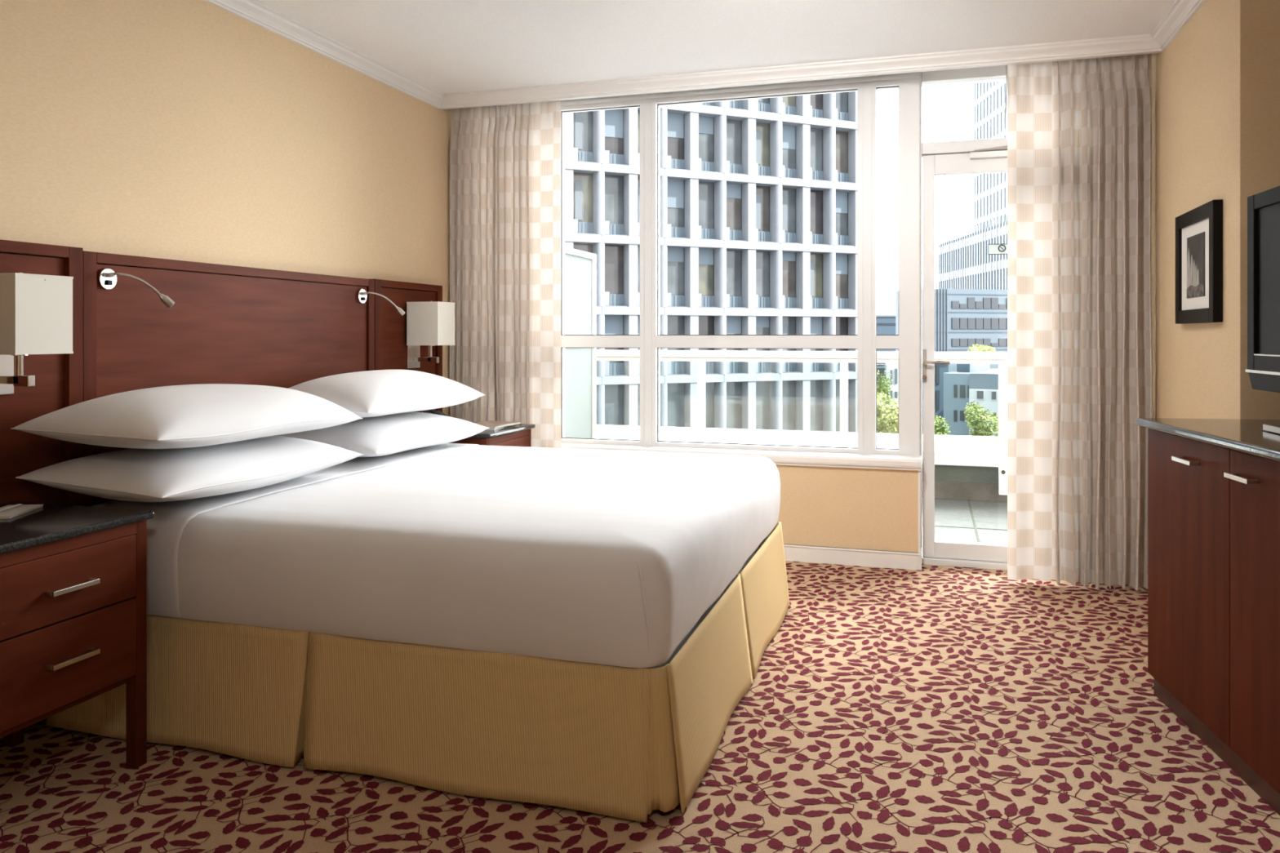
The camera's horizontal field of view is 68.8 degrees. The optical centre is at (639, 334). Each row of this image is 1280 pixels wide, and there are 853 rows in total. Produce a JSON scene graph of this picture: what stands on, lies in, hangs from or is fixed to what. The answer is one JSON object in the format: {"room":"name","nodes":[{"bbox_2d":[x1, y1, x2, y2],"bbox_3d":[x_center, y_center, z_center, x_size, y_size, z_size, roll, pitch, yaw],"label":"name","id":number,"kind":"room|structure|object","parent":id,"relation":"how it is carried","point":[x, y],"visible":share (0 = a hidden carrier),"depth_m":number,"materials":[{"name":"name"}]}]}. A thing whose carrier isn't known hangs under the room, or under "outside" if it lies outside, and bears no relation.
{"room":"hotel room","nodes":[
{"label":"hotel room","id":0,"kind":"room"},
{"bbox_2d":[0,0,453,417],"bbox_3d":[-2.076,-0.120,2.534,0.300,2.580,6.620,0,0,17],"label":"wall","id":1,"kind":"structure","parent":0,"point":[193,131],"depth_m":3.49,"materials":[{"name":"paint"}]},
{"bbox_2d":[0,239,83,738],"bbox_3d":[-1.911,0.440,2.461,0.058,1.421,0.977,0,0,17],"label":"headboard panel","id":2,"kind":"object","parent":1,"relation":"attached to","point":[59,378],"visible":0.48,"depth_m":2.79,"materials":[{"name":"brown wood"}]},
{"bbox_2d":[0,272,73,395],"bbox_3d":[-1.744,-0.001,2.620,0.199,0.346,0.178,0,0,17],"label":"wall sconce","id":3,"kind":"object","parent":2,"relation":"attached to","point":[36,310],"visible":1,"depth_m":2.58,"materials":[{"name":"white fabric"}]},
{"bbox_2d":[10,354,28,375],"bbox_3d":[-1.739,0.081,2.618,0.044,0.070,0.044,0,0,17],"label":"socket","id":4,"kind":"object","parent":3,"relation":"attached to","point":[19,358],"depth_m":2.61,"materials":[{"name":"silver metal"}]},
{"bbox_2d":[83,250,374,506],"bbox_3d":[-1.531,0.444,3.708,0.050,1.413,1.615,0,0,17],"label":"headboard panel","id":5,"kind":"object","parent":1,"relation":"attached to","point":[224,324],"visible":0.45,"depth_m":3.48,"materials":[{"name":"brown wood"}]},
{"bbox_2d":[97,268,174,307],"bbox_3d":[-1.642,-0.151,3.052,0.222,0.126,0.058,0,0,-23],"label":"light","id":6,"kind":"object","parent":5,"relation":"attached to","point":[106,277],"visible":1,"depth_m":3.02,"materials":[{"name":"silver metal"}]},
{"bbox_2d":[106,280,112,284],"bbox_3d":[-1.713,-0.168,3.016,0.008,0.016,0.018,0,0,17],"label":"switch","id":7,"kind":"object","parent":6,"relation":"attached to","point":[108,282],"depth_m":3.01,"materials":[{"name":"black plastic"}]},
{"bbox_2d":[356,288,404,315],"bbox_3d":[-1.223,-0.151,4.411,0.222,0.126,0.058,0,0,-23],"label":"light","id":8,"kind":"object","parent":5,"relation":"attached to","point":[362,293],"visible":1,"depth_m":4.38,"materials":[{"name":"silver metal"}]},
{"bbox_2d":[204,0,444,108],"bbox_3d":[-1.935,-1.278,2.375,0.062,0.064,5.800,0,0,17],"label":"trim","id":9,"kind":"structure","parent":1,"relation":"attached to","point":[254,11],"depth_m":4.13,"materials":[{"name":"white paint"}]},
{"bbox_2d":[373,279,442,412],"bbox_3d":[-1.196,0.442,4.793,0.050,1.417,0.649,0,0,17],"label":"headboard panel","id":10,"kind":"object","parent":1,"relation":"attached to","point":[390,327],"visible":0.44,"depth_m":4.68,"materials":[{"name":"brown wood"}]},
{"bbox_2d":[406,300,455,368],"bbox_3d":[-1.081,-0.001,4.793,0.199,0.346,0.178,0,0,17],"label":"wall sconce","id":11,"kind":"object","parent":10,"relation":"attached to","point":[431,323],"visible":1,"depth_m":4.72,"materials":[{"name":"white fabric"}]},
{"bbox_2d":[426,345,434,356],"bbox_3d":[-1.075,0.081,4.791,0.044,0.070,0.044,0,0,17],"label":"socket","id":12,"kind":"object","parent":11,"relation":"attached to","point":[429,346],"depth_m":4.78,"materials":[{"name":"silver metal"}]},
{"bbox_2d":[561,442,921,471],"bbox_3d":[0.198,0.643,5.073,2.550,0.059,0.188,0,0,17],"label":"sill","id":13,"kind":"structure","parent":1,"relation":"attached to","point":[778,457],"depth_m":4.80,"materials":[{"name":"white paint"}]},
{"bbox_2d":[440,34,1163,109],"bbox_3d":[0.593,-1.279,4.623,3.570,0.062,0.095,0,0,17],"label":"trim","id":14,"kind":"structure","parent":1,"relation":"attached to","point":[1144,43],"depth_m":4.52,"materials":[{"name":"white paint"}]},
{"bbox_3d":[0.629,-1.315,4.740,3.570,0.030,0.030,0,0,17],"label":"track","id":15,"kind":"object","parent":1,"relation":"attached to","visible":0},
{"bbox_2d":[449,100,561,448],"bbox_3d":[-0.755,-0.068,5.157,0.671,2.435,0.101,0,0,17],"label":"curtain","id":16,"kind":"object","parent":15,"relation":"hanging from","point":[505,160],"visible":0.76,"depth_m":5.15,"materials":[{"name":"beige fabric"}]},
{"bbox_2d":[1007,53,1152,591],"bbox_3d":[2.025,-0.068,4.301,0.622,2.435,0.124,0,0,17],"label":"curtain","id":17,"kind":"object","parent":15,"relation":"hanging from","point":[1080,343],"visible":0.94,"depth_m":4.33,"materials":[{"name":"beige fabric"}]},
{"bbox_2d":[1004,65,1007,118],"bbox_3d":[1.702,-1.142,4.352,0.024,0.264,0.018,0,0,17],"label":"wand","id":18,"kind":"object","parent":17,"relation":"hanging from","point":[1005,65],"visible":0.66,"depth_m":4.35,"materials":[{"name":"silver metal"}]},
{"bbox_2d":[0,560,1279,852],"bbox_3d":[0.086,1.169,1.909,4.400,0.001,6.300,0,0,17],"label":"floor","id":19,"kind":"structure","parent":0,"point":[934,708],"depth_m":2.49,"materials":[{"name":"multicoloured carpet"}]},
{"bbox_2d":[0,501,154,768],"bbox_3d":[-1.633,0.825,2.384,0.510,0.690,0.505,0,0,17],"label":"nightstand","id":20,"kind":"object","parent":19,"relation":"on","point":[73,578],"visible":0.95,"depth_m":2.34,"materials":[{"name":"brown wood"}]},
{"bbox_2d":[0,504,43,519],"bbox_3d":[-1.696,0.476,2.511,0.092,0.007,0.172,0,0,-7],"label":"notepad","id":21,"kind":"object","parent":20,"relation":"on","point":[24,508],"visible":0.89,"depth_m":2.51,"materials":[{"name":"white paper"}]},
{"bbox_2d":[0,503,22,511],"bbox_3d":[-1.702,0.466,2.510,0.008,0.010,0.128,0,0,0],"label":"pen","id":22,"kind":"object","parent":21,"relation":"on","point":[18,504],"visible":1,"depth_m":2.52,"materials":[{"name":"silver metal"}]},
{"bbox_2d":[45,521,789,822],"bbox_3d":[-0.543,0.985,3.413,1.931,0.354,1.966,0,0,17],"label":"bed","id":23,"kind":"object","parent":19,"relation":"on","point":[610,740],"visible":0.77,"depth_m":2.45,"materials":[{"name":"beige fabric"}]},
{"bbox_2d":[90,443,780,667],"bbox_3d":[-0.572,0.659,3.425,1.927,0.298,1.939,0,0,17],"label":"sheet","id":24,"kind":"object","parent":23,"relation":"on","point":[601,557],"visible":0.84,"depth_m":2.57,"materials":[{"name":"white fabric"}]},
{"bbox_2d":[15,435,364,502],"bbox_3d":[-1.399,0.425,3.047,0.523,0.149,0.944,0,0,17],"label":"pillow","id":25,"kind":"object","parent":24,"relation":"on","point":[132,474],"visible":0.91,"depth_m":2.76,"materials":[{"name":"fabric"}]},
{"bbox_2d":[10,383,362,448],"bbox_3d":[-1.406,0.254,3.044,0.525,0.188,0.954,0,0,17],"label":"pillow","id":26,"kind":"object","parent":25,"relation":"on","point":[202,415],"visible":1,"depth_m":2.74,"materials":[{"name":"fabric"}]},
{"bbox_2d":[275,412,488,457],"bbox_3d":[-1.102,0.421,4.065,0.513,0.153,0.954,0,0,17],"label":"pillow","id":27,"kind":"object","parent":24,"relation":"on","point":[388,434],"visible":0.77,"depth_m":3.80,"materials":[{"name":"fabric"}]},
{"bbox_2d":[288,369,484,417],"bbox_3d":[-1.125,0.249,4.056,0.514,0.189,0.974,0,0,17],"label":"pillow","id":28,"kind":"object","parent":27,"relation":"on","point":[378,393],"visible":0.7,"depth_m":3.80,"materials":[{"name":"fabric"}]},
{"bbox_2d":[448,422,535,447],"bbox_3d":[-0.878,0.825,4.835,0.510,0.690,0.547,0,0,17],"label":"nightstand","id":29,"kind":"object","parent":19,"relation":"on","point":[519,434],"visible":0.19,"depth_m":4.72,"materials":[{"name":"brown wood"}]},
{"bbox_2d":[421,408,448,416],"bbox_3d":[-1.021,0.415,4.751,0.170,0.129,0.180,0,0,26],"label":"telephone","id":30,"kind":"object","parent":29,"relation":"on","point":[433,411],"visible":0.12,"depth_m":4.69,"materials":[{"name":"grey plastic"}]},
{"bbox_2d":[485,424,514,430],"bbox_3d":[-0.797,0.475,4.850,0.200,0.009,0.270,0,0,14],"label":"magazine","id":31,"kind":"object","parent":29,"relation":"on","point":[489,428],"visible":0.21,"depth_m":4.72,"materials":[{"name":"white paper"}]},
{"bbox_2d":[474,420,520,427],"bbox_3d":[-0.772,0.466,4.863,0.200,0.008,0.260,0,0,23],"label":"magazine","id":32,"kind":"object","parent":31,"relation":"on","point":[489,424],"visible":0.71,"depth_m":4.87,"materials":[{"name":"white paper"}]},
{"bbox_2d":[1136,417,1279,815],"bbox_3d":[1.797,0.722,2.179,0.595,0.896,1.748,0,0,9],"label":"cabinet","id":33,"kind":"object","parent":19,"relation":"on","point":[1214,484],"visible":1,"depth_m":2.56,"materials":[{"name":"brown wood"}]},
{"bbox_2d":[1245,185,1279,433],"bbox_3d":[1.810,-0.072,2.345,0.212,0.690,0.950,0,0,13],"label":"television","id":34,"kind":"object","parent":33,"relation":"on","point":[1263,207],"visible":1,"depth_m":2.73,"materials":[{"name":"black plastic"}]},
{"bbox_2d":[255,0,1175,93],"bbox_3d":[0.004,-1.460,1.642,4.800,0.300,6.140,0,0,17],"label":"ceiling","id":35,"kind":"structure","parent":0,"point":[447,46],"depth_m":4.00,"materials":[{"name":"paint"}]},
{"bbox_2d":[775,464,920,552],"bbox_3d":[0.215,0.920,5.139,2.544,0.500,0.252,0,0,17],"label":"wall","id":36,"kind":"structure","parent":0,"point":[836,507],"depth_m":4.74,"materials":[{"name":"paint"}]},
{"bbox_2d":[783,543,921,570],"bbox_3d":[0.199,1.127,5.077,2.550,0.085,0.158,0,0,17],"label":"baseboard","id":37,"kind":"structure","parent":36,"relation":"attached to","point":[793,553],"depth_m":4.73,"materials":[{"name":"white paint"}]},
{"bbox_2d":[921,497,1007,553],"bbox_3d":[0.935,1.325,6.090,7.400,0.291,1.990,0,0,17],"label":"floor","id":38,"kind":"structure","parent":0,"point":[988,514],"depth_m":5.92,"materials":[{"name":"white tile"}]},
{"bbox_2d":[564,246,596,438],"bbox_3d":[-0.515,0.302,6.139,0.044,1.760,1.230,0,0,17],"label":"privacy screen","id":39,"kind":"object","parent":38,"relation":"on","point":[580,266],"visible":0.26,"depth_m":6.45,"materials":[{"name":"grey glass"}]},
{"bbox_2d":[596,350,1007,495],"bbox_3d":[1.194,0.619,6.931,7.200,0.993,0.065,0,0,17],"label":"balcony railing","id":40,"kind":"object","parent":38,"relation":"on","point":[1000,358],"visible":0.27,"depth_m":6.82,"materials":[{"name":"grey metal"}]},
{"bbox_2d":[921,464,1007,501],"bbox_3d":[1.415,1.452,7.647,7.400,1.035,1.270,0,0,17],"label":"wall","id":41,"kind":"structure","parent":0,"point":[975,489],"depth_m":6.70,"materials":[{"name":"concrete"}]},
{"bbox_2d":[596,424,998,466],"bbox_3d":[1.415,0.896,7.647,7.400,0.077,1.350,0,0,17],"label":"balcony parapet","id":42,"kind":"object","parent":41,"relation":"on","point":[949,450],"visible":0.17,"depth_m":7.64,"materials":[{"name":"grey concrete"}]},
{"bbox_2d":[1151,0,1279,419],"bbox_3d":[2.667,-0.120,3.714,0.930,2.580,1.570,0,0,17],"label":"wall","id":43,"kind":"structure","parent":0,"point":[1215,86],"depth_m":3.35,"materials":[{"name":"paint"}]},
{"bbox_2d":[1151,0,1205,50],"bbox_3d":[2.117,-1.278,3.612,0.062,0.064,1.050,0,0,17],"label":"trim","id":44,"kind":"structure","parent":43,"relation":"attached to","point":[1181,11],"depth_m":3.80,"materials":[{"name":"white paint"}]},
{"bbox_2d":[1175,199,1222,324],"bbox_3d":[2.108,-0.260,3.534,0.031,0.431,0.527,0,0,17],"label":"picture frame","id":45,"kind":"object","parent":43,"relation":"attached to","point":[1199,230],"visible":1,"depth_m":3.47,"materials":[{"name":"black wood"}]},
{"bbox_2d":[1186,231,1204,298],"bbox_3d":[2.104,-0.260,3.538,0.003,0.236,0.240,0,0,17],"label":"photograph","id":46,"kind":"object","parent":45,"relation":"attached to","point":[1195,240],"depth_m":3.53},
{"bbox_3d":[0.720,-0.113,5.036,3.570,2.565,0.150,0,0,17],"label":"window surround","id":47,"kind":"object","parent":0,"visible":0},
{"bbox_2d":[560,71,919,455],"bbox_3d":[0.290,-0.368,5.117,2.380,1.964,0.110,0,0,17],"label":"window","id":48,"kind":"structure","parent":47,"relation":"attached to","point":[650,340],"depth_m":4.88,"materials":[{"name":"white"}]},
{"bbox_2d":[920,65,1007,570],"bbox_3d":[1.808,-0.090,4.690,0.797,2.520,0.171,0,0,17],"label":"door","id":49,"kind":"structure","parent":47,"relation":"attached to","point":[984,156],"depth_m":4.76,"materials":[{"name":"white"}]},
{"bbox_2d":[987,243,1007,254],"bbox_3d":[1.799,-0.430,4.699,0.092,0.054,0.006,0,0,17],"label":"window sticker","id":50,"kind":"object","parent":49,"relation":"attached to","point":[993,249],"visible":0.93,"depth_m":4.70,"materials":[{"name":"white plastic"}]},
{"label":"outside","id":51,"kind":"structure","parent":0,"visible":0},
{"bbox_3d":[63.121,15.420,204.793,320.000,0.500,411.400,0,0,17],"label":"street","id":52,"kind":"object","parent":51,"visible":0},
{"bbox_2d":[564,91,857,432],"bbox_3d":[-8.445,-0.840,58.772,36.750,32.020,24.090,0,0,-24],"label":"office building","id":53,"kind":"structure","parent":52,"relation":"on","point":[758,197],"depth_m":52.12,"materials":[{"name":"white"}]},
{"bbox_2d":[604,315,622,334],"bbox_3d":[-1.491,-0.341,49.585,1.280,1.397,0.030,0,0,-24],"label":"blind","id":54,"kind":"object","parent":53,"relation":"hanging from","point":[613,323],"depth_m":49.61,"materials":[{"name":"blue"}]},
{"bbox_2d":[604,108,622,137],"bbox_3d":[-1.491,-11.276,49.585,1.280,1.588,0.030,0,0,-24],"label":"blind","id":55,"kind":"object","parent":53,"relation":"hanging from","point":[613,117],"depth_m":49.63,"materials":[{"name":"blue"}]},
{"bbox_2d":[637,315,639,334],"bbox_3d":[0.196,-0.509,50.320,1.280,1.062,0.030,0,0,-24],"label":"blind","id":56,"kind":"object","parent":53,"relation":"hanging from","point":[638,316],"depth_m":50.19,"materials":[{"name":"blue"}]},
{"bbox_2d":[666,247,684,262],"bbox_3d":[1.809,-4.376,51.024,1.280,0.778,0.030,0,0,-24],"label":"blind","id":57,"kind":"object","parent":53,"relation":"hanging from","point":[673,254],"depth_m":51.06,"materials":[{"name":"blue"}]},
{"bbox_2d":[666,178,684,208],"bbox_3d":[1.809,-7.702,51.024,1.280,1.535,0.030,0,0,-24],"label":"blind","id":58,"kind":"object","parent":53,"relation":"hanging from","point":[675,188],"depth_m":51.06,"materials":[{"name":"blue"}]},
{"bbox_2d":[666,112,684,138],"bbox_3d":[1.809,-11.421,51.024,1.280,1.299,0.030,0,0,-24],"label":"blind","id":59,"kind":"object","parent":53,"relation":"hanging from","point":[675,122],"depth_m":51.06,"materials":[{"name":"blue"}]},
{"bbox_2d":[698,248,713,264],"bbox_3d":[3.496,-4.326,51.759,1.280,0.879,0.030,0,0,-24],"label":"blind","id":60,"kind":"object","parent":53,"relation":"hanging from","point":[705,255],"depth_m":51.80,"materials":[{"name":"blue"}]},
{"bbox_2d":[698,115,713,134],"bbox_3d":[3.496,-11.607,51.759,1.280,0.927,0.030,0,0,-24],"label":"blind","id":61,"kind":"object","parent":53,"relation":"hanging from","point":[705,123],"depth_m":51.80,"materials":[{"name":"blue"}]},
{"bbox_2d":[726,315,741,333],"bbox_3d":[5.109,-0.539,52.462,1.280,1.001,0.030,0,0,-24],"label":"blind","id":62,"kind":"object","parent":53,"relation":"hanging from","point":[733,322],"depth_m":52.52,"materials":[{"name":"blue"}]},
{"bbox_2d":[726,183,741,199],"bbox_3d":[5.109,-8.069,52.462,1.280,0.801,0.030,0,0,-24],"label":"blind","id":63,"kind":"object","parent":53,"relation":"hanging from","point":[733,190],"depth_m":52.53,"materials":[{"name":"blue"}]},
{"bbox_2d":[755,316,768,327],"bbox_3d":[6.796,-0.726,53.197,1.280,0.628,0.030,0,0,-24],"label":"blind","id":64,"kind":"object","parent":53,"relation":"hanging from","point":[761,322],"depth_m":53.26,"materials":[{"name":"blue"}]},
{"bbox_2d":[782,252,795,261],"bbox_3d":[8.410,-4.510,53.900,1.280,0.509,0.030,0,0,-24],"label":"blind","id":65,"kind":"object","parent":53,"relation":"hanging from","point":[786,256],"depth_m":53.96,"materials":[{"name":"blue"}]},
{"bbox_2d":[782,124,795,149],"bbox_3d":[8.410,-11.399,53.900,1.280,1.343,0.030,0,0,-24],"label":"blind","id":66,"kind":"object","parent":53,"relation":"hanging from","point":[788,131],"depth_m":53.95,"materials":[{"name":"grey fabric"}]},
{"bbox_2d":[810,316,822,334],"bbox_3d":[10.108,-0.271,54.640,1.305,1.538,0.030,0,0,-24],"label":"blind","id":67,"kind":"object","parent":53,"relation":"hanging from","point":[815,322],"depth_m":54.72,"materials":[{"name":"grey"}]},
{"bbox_2d":[835,253,847,274],"bbox_3d":[11.744,-4.176,55.353,1.305,1.179,0.030,0,0,-24],"label":"blind","id":68,"kind":"object","parent":53,"relation":"hanging from","point":[841,259],"depth_m":55.42,"materials":[{"name":"grey"}]},
{"bbox_2d":[835,191,847,213],"bbox_3d":[11.744,-7.843,55.353,1.305,1.253,0.030,0,0,-24],"label":"blind","id":69,"kind":"object","parent":53,"relation":"hanging from","point":[841,197],"depth_m":55.43,"materials":[{"name":"grey fabric"}]},
{"bbox_2d":[876,363,885,432],"bbox_3d":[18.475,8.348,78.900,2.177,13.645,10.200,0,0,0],"label":"house","id":70,"kind":"structure","parent":52,"relation":"on","point":[881,367],"depth_m":73.90,"materials":[{"name":"blue"}]},
{"bbox_2d":[876,369,893,406],"bbox_3d":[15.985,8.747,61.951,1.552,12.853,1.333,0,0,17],"label":"tree","id":71,"kind":"object","parent":52,"relation":"on","point":[882,388],"visible":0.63,"depth_m":61.77,"materials":[{"name":"green plant"}]},
{"bbox_2d":[876,315,895,351],"bbox_3d":[52.185,5.588,194.900,10.351,19.164,10.200,0,0,0],"label":"building","id":72,"kind":"structure","parent":52,"relation":"on","point":[886,324],"depth_m":190.00,"materials":[{"name":"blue glass"}]},
{"bbox_2d":[876,392,898,433],"bbox_3d":[14.995,9.301,55.935,3.415,11.746,3.884,0,0,17],"label":"tree","id":73,"kind":"object","parent":52,"relation":"on","point":[887,415],"visible":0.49,"depth_m":54.89,"materials":[{"name":"green plant"}]},
{"bbox_2d":[885,363,898,403],"bbox_3d":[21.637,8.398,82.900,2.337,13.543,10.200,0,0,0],"label":"house","id":74,"kind":"structure","parent":52,"relation":"on","point":[893,370],"depth_m":78.00,"materials":[{"name":"grey"}]},
{"bbox_2d":[921,363,948,427],"bbox_3d":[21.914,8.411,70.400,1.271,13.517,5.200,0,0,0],"label":"annex","id":75,"kind":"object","parent":52,"relation":"on","point":[940,369],"visible":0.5,"depth_m":68.00,"materials":[{"name":"blue"}]},
{"bbox_2d":[921,415,951,435],"bbox_3d":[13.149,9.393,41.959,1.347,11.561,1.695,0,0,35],"label":"tree","id":76,"kind":"object","parent":52,"relation":"on","point":[939,429],"visible":0.24,"depth_m":41.83,"materials":[{"name":"green plant"}]},
{"bbox_2d":[895,288,1007,372],"bbox_3d":[30.026,5.603,84.316,12.701,19.133,5.120,0,0,-18],"label":"building","id":77,"kind":"structure","parent":52,"relation":"on","point":[964,318],"depth_m":81.24,"materials":[{"name":"grey concrete"}]},
{"bbox_2d":[943,364,998,436],"bbox_3d":[24.925,8.333,61.689,6.457,13.675,10.600,0,0,38],"label":"building","id":78,"kind":"structure","parent":52,"relation":"on","point":[977,383],"depth_m":59.25,"materials":[{"name":"blue"}]},
{"bbox_2d":[967,343,995,351],"bbox_3d":[22.113,1.234,60.553,1.868,1.272,1.961,0,0,25],"label":"shrub","id":79,"kind":"object","parent":78,"relation":"on","point":[987,348],"visible":0.35,"depth_m":60.26,"materials":[{"name":"green plant"}]},
{"bbox_2d":[938,214,1007,289],"bbox_3d":[44.213,1.587,104.225,14.100,27.166,27.102,0,0,2],"label":"glass building","id":80,"kind":"structure","parent":52,"relation":"on","point":[965,262],"depth_m":103.58,"materials":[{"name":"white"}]},
{"bbox_2d":[964,400,998,436],"bbox_3d":[19.823,9.510,53.883,2.169,11.328,2.146,0,0,17],"label":"tree","id":81,"kind":"object","parent":52,"relation":"on","point":[977,420],"visible":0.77,"depth_m":53.72,"materials":[{"name":"green plant"}]},
{"bbox_2d":[973,80,1007,232],"bbox_3d":[62.975,-21.130,132.604,20.100,72.600,34.102,0,0,2],"label":"skyscraper","id":82,"kind":"structure","parent":52,"relation":"on","point":[990,189],"depth_m":142.24,"materials":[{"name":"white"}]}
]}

